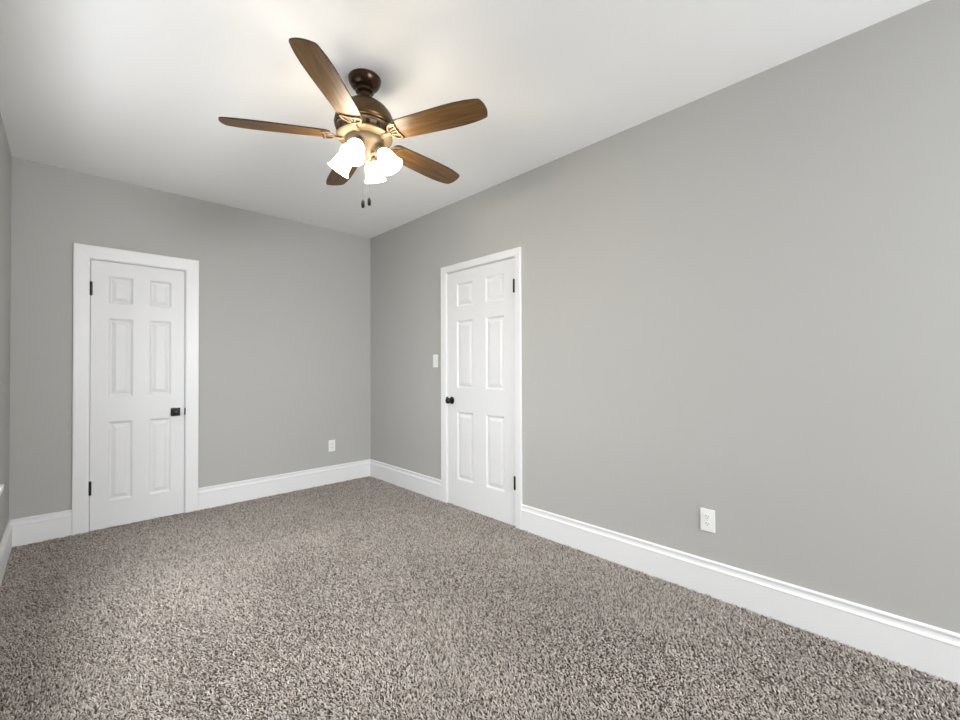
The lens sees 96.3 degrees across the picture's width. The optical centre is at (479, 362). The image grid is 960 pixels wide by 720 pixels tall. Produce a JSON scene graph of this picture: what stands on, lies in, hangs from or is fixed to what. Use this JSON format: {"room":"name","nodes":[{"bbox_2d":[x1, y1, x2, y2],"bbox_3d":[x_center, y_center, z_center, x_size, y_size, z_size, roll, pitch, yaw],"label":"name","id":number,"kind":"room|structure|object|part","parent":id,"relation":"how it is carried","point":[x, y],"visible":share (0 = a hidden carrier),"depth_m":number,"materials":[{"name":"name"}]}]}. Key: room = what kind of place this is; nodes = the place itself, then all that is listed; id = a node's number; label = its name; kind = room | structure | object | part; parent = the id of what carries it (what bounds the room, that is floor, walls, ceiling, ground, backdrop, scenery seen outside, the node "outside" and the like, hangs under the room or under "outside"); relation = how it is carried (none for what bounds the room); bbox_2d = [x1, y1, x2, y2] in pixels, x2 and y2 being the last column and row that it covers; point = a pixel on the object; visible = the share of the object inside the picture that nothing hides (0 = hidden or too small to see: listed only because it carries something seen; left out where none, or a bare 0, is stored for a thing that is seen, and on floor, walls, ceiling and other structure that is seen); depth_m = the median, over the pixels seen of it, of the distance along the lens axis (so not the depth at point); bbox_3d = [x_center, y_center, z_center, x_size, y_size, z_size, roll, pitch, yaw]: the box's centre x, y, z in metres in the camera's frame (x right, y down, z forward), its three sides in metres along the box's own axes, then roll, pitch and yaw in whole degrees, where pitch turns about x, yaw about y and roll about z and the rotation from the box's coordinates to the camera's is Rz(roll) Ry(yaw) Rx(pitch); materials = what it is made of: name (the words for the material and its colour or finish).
{"room":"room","nodes":[
{"label":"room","id":0,"kind":"room"},
{"bbox_2d":[0,113,11,542],"bbox_3d":[-0.859,-0.110,0.397,0.140,2.698,7.000,0,-1,-44],"label":"wall","id":1,"kind":"structure","parent":0,"point":[5,154],"depth_m":2.70,"materials":[{"name":"grey paint"}]},
{"bbox_2d":[0,484,3,494],"bbox_3d":[-1.772,-0.040,1.398,0.175,1.489,1.956,0,-1,-44],"label":"window","id":2,"kind":"structure","parent":1,"relation":"in","point":[1,485],"depth_m":2.11,"materials":[{"name":"white paint"}]},
{"bbox_2d":[0,521,11,585],"bbox_3d":[-0.792,1.143,0.433,0.018,0.192,6.982,0,-1,-44],"label":"baseboard","id":3,"kind":"structure","parent":1,"relation":"attached to","point":[6,542],"depth_m":2.65,"materials":[{"name":"white paint"}]},
{"bbox_2d":[9,157,370,519],"bbox_3d":[-2.289,-0.069,3.977,2.770,2.698,0.140,0,-1,-44],"label":"wall","id":4,"kind":"structure","parent":0,"point":[285,349],"depth_m":3.86,"materials":[{"name":"grey paint"}]},
{"bbox_2d":[72,243,198,534],"bbox_3d":[-2.729,0.196,3.458,0.793,2.161,0.130,0,-1,-44],"label":"door","id":5,"kind":"structure","parent":4,"relation":"in","point":[135,382],"depth_m":3.43,"materials":[{"name":"white paint"}]},
{"bbox_3d":[-2.536,0.414,3.592,0.054,0.054,0.058,0,-1,-44],"label":"knob","id":6,"kind":"part","parent":5,"relation":"part of","materials":[{"name":"black metal"}]},
{"bbox_2d":[9,459,370,546],"bbox_3d":[-2.230,1.184,3.908,2.770,0.192,0.018,0,-1,-44],"label":"baseboard","id":7,"kind":"structure","parent":4,"relation":"attached to","point":[38,528],"depth_m":3.93,"materials":[{"name":"white paint"}]},
{"bbox_2d":[329,440,334,451],"bbox_3d":[-1.568,0.881,4.557,0.073,0.120,0.008,0,-1,-44],"label":"wall outlet","id":8,"kind":"object","parent":4,"relation":"attached to","point":[331,442],"visible":1,"depth_m":4.55,"materials":[{"name":"white plastic"}]},
{"bbox_2d":[0,0,929,237],"bbox_3d":[0.183,-1.512,1.421,3.050,0.120,7.280,0,-1,-44],"label":"ceiling","id":9,"kind":"structure","parent":0,"point":[135,92],"depth_m":2.18,"materials":[{"name":"white paint"}]},
{"bbox_2d":[218,37,487,207],"bbox_3d":[-0.570,-1.113,2.223,1.245,0.657,1.265,0,-1,-44],"label":"ceiling fan","id":10,"kind":"object","parent":9,"relation":"hanging from","point":[365,128],"visible":1,"depth_m":2.08,"materials":[{"name":"brown wood"}]},
{"bbox_3d":[-0.987,-1.140,2.089,0.498,0.006,0.138,0,11,-13],"label":"blade","id":11,"kind":"part","parent":10,"relation":"part of","materials":[{"name":"brown wood"}]},
{"bbox_3d":[-0.617,-1.145,1.774,0.138,0.006,0.498,12,0,5],"label":"blade","id":12,"kind":"part","parent":10,"relation":"part of","materials":[{"name":"brown wood"}]},
{"bbox_3d":[-0.720,-1.015,2.201,0.116,0.131,0.120,0,-1,-44],"label":"lamp shade","id":13,"kind":"part","parent":10,"relation":"part of","materials":[{"name":"white glass"}]},
{"bbox_3d":[-0.801,-1.137,2.538,0.138,0.006,0.498,-14,7,-31],"label":"blade","id":14,"kind":"part","parent":10,"relation":"part of","materials":[{"name":"brown wood"}]},
{"bbox_3d":[-0.602,-1.017,2.049,0.120,0.131,0.116,0,-1,-44],"label":"lamp shade","id":15,"kind":"part","parent":10,"relation":"part of","materials":[{"name":"white glass"}]},
{"bbox_3d":[-0.600,-1.029,2.066,0.066,0.084,0.060,0,-1,-44],"label":"bulb","id":16,"kind":"part","parent":10,"relation":"part of","materials":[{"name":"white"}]},
{"bbox_3d":[-0.567,-1.014,2.320,0.120,0.131,0.116,0,-1,-44],"label":"lamp shade","id":17,"kind":"part","parent":10,"relation":"part of","materials":[{"name":"white glass"}]},
{"bbox_3d":[-0.466,-1.028,2.169,0.060,0.084,0.066,0,-1,-44],"label":"bulb","id":18,"kind":"part","parent":10,"relation":"part of","materials":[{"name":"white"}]},
{"bbox_3d":[-0.449,-1.016,2.167,0.116,0.131,0.120,0,-1,-44],"label":"lamp shade","id":19,"kind":"part","parent":10,"relation":"part of","materials":[{"name":"white glass"}]},
{"bbox_3d":[-0.317,-1.139,2.500,0.138,0.006,0.498,-16,-11,39],"label":"blade","id":20,"kind":"part","parent":10,"relation":"part of","materials":[{"name":"brown wood"}]},
{"bbox_3d":[-0.203,-1.144,2.027,0.498,0.006,0.138,0,-13,22],"label":"blade","id":21,"kind":"part","parent":10,"relation":"part of","materials":[{"name":"brown wood"}]},
{"bbox_2d":[0,478,959,719],"bbox_3d":[0.193,1.305,1.393,3.050,0.120,7.280,0,-1,-44],"label":"floor","id":22,"kind":"structure","parent":0,"point":[273,558],"depth_m":1.86,"materials":[{"name":"grey carpet"}]},
{"bbox_2d":[0,476,959,719],"bbox_3d":[-0.489,1.248,2.113,2.754,0.019,5.019,0,-1,-44],"label":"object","id":23,"kind":"object","parent":22,"relation":"on","point":[287,512],"visible":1,"depth_m":2.03,"materials":[{"name":"grey carpet"}]},
{"bbox_2d":[370,0,959,633],"bbox_3d":[1.236,-0.097,2.417,0.140,2.698,7.000,0,-1,-44],"label":"wall","id":24,"kind":"structure","parent":0,"point":[741,299],"depth_m":2.17,"materials":[{"name":"grey paint"}]},
{"bbox_2d":[433,354,437,366],"bbox_3d":[-0.419,-0.014,4.019,0.018,0.120,0.074,0,-1,-44],"label":"light switch","id":25,"kind":"object","parent":24,"relation":"attached to","point":[435,357],"visible":1,"depth_m":4.02,"materials":[{"name":"white plastic"}]},
{"bbox_2d":[441,247,521,528],"bbox_3d":[-0.011,0.197,3.614,0.130,2.143,0.960,0,-1,-44],"label":"door","id":26,"kind":"structure","parent":24,"relation":"in","point":[481,297],"depth_m":3.58,"materials":[{"name":"white paint"}]},
{"bbox_3d":[-0.276,0.340,3.836,0.058,0.054,0.054,0,-1,-44],"label":"knob","id":27,"kind":"part","parent":26,"relation":"part of","materials":[{"name":"black metal"}]},
{"bbox_2d":[370,459,959,684],"bbox_3d":[1.190,1.155,2.343,0.018,0.192,6.982,0,-1,-44],"label":"baseboard","id":28,"kind":"structure","parent":24,"relation":"attached to","point":[933,650],"depth_m":2.13,"materials":[{"name":"white paint"}]},
{"bbox_2d":[700,508,714,532],"bbox_3d":[1.225,0.849,2.316,0.008,0.120,0.073,0,-1,-44],"label":"wall outlet","id":29,"kind":"object","parent":24,"relation":"attached to","point":[707,516],"visible":1,"depth_m":2.31,"materials":[{"name":"white plastic"}]},
{"bbox_2d":[704,521,710,526],"bbox_3d":[1.223,0.869,2.314,0.002,0.025,0.034,0,-1,-44],"label":"receptacle","id":30,"kind":"object","parent":29,"relation":"attached to","point":[706,523],"depth_m":2.31,"materials":[{"name":"grey plastic"}]},
{"bbox_2d":[704,514,710,519],"bbox_3d":[1.223,0.830,2.314,0.002,0.025,0.034,0,-1,-44],"label":"receptacle","id":31,"kind":"object","parent":29,"relation":"attached to","point":[706,516],"depth_m":2.31,"materials":[{"name":"grey plastic"}]}
]}

